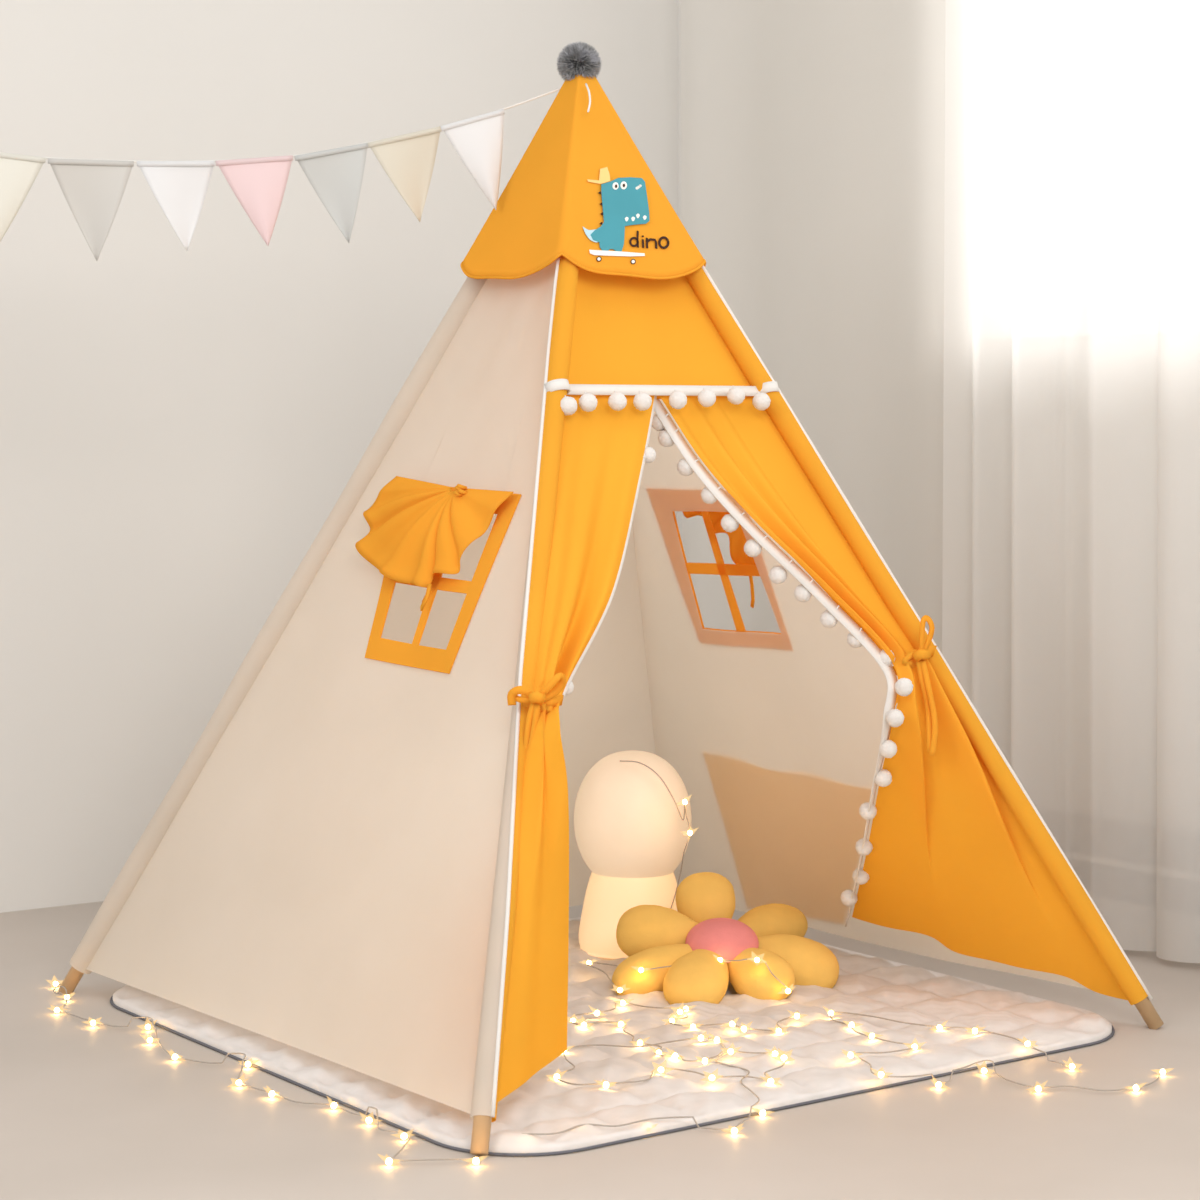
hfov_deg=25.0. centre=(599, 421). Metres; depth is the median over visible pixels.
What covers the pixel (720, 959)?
string
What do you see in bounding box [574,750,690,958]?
lamp
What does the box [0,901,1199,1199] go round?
floor
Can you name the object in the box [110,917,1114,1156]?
mat
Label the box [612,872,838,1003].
cushion
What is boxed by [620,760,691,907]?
string
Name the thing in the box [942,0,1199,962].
sheer curtain
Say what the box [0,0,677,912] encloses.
wall
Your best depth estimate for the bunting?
4.04 m
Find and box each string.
[53,981,478,1164]
[522,1000,799,1134]
[584,957,790,993]
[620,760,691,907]
[828,1010,1165,1091]
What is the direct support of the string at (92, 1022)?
on the floor
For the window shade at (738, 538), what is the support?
hanging from the tent
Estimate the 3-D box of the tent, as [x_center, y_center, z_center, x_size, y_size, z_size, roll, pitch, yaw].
[0.003,0.161,4.173,1.270,1.494,1.223,0,0,-36]
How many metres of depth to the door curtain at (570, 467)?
3.70 m
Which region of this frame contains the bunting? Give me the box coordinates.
[0,88,560,260]
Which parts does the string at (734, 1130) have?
bulb, bulb, bulb, bulb, bulb, bulb, bulb, bulb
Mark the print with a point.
(616, 200)
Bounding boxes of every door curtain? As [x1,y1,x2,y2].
[498,395,654,1101]
[660,396,1126,999]
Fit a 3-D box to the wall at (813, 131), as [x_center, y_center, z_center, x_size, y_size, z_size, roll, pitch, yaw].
[0.432,-0.405,5.314,0.026,2.593,0.910,0,0,-35]
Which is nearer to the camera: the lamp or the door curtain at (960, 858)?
the door curtain at (960, 858)
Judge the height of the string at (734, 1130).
0.034 m
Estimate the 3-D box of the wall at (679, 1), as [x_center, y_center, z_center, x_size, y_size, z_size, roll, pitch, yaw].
[1.410,-0.446,4.308,0.150,2.700,4.233,0,0,-36]
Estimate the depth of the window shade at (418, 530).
3.96 m
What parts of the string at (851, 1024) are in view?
bulb, bulb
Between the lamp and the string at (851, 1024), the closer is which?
the string at (851, 1024)
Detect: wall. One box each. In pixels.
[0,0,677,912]
[678,0,681,540]
[681,0,945,652]
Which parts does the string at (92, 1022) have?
bulb, bulb, bulb, bulb, bulb, bulb, bulb, bulb, bulb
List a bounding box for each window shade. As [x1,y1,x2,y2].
[355,476,513,586]
[682,511,755,564]
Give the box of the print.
[583,167,649,263]
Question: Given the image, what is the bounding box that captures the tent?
[60,41,1163,1155]

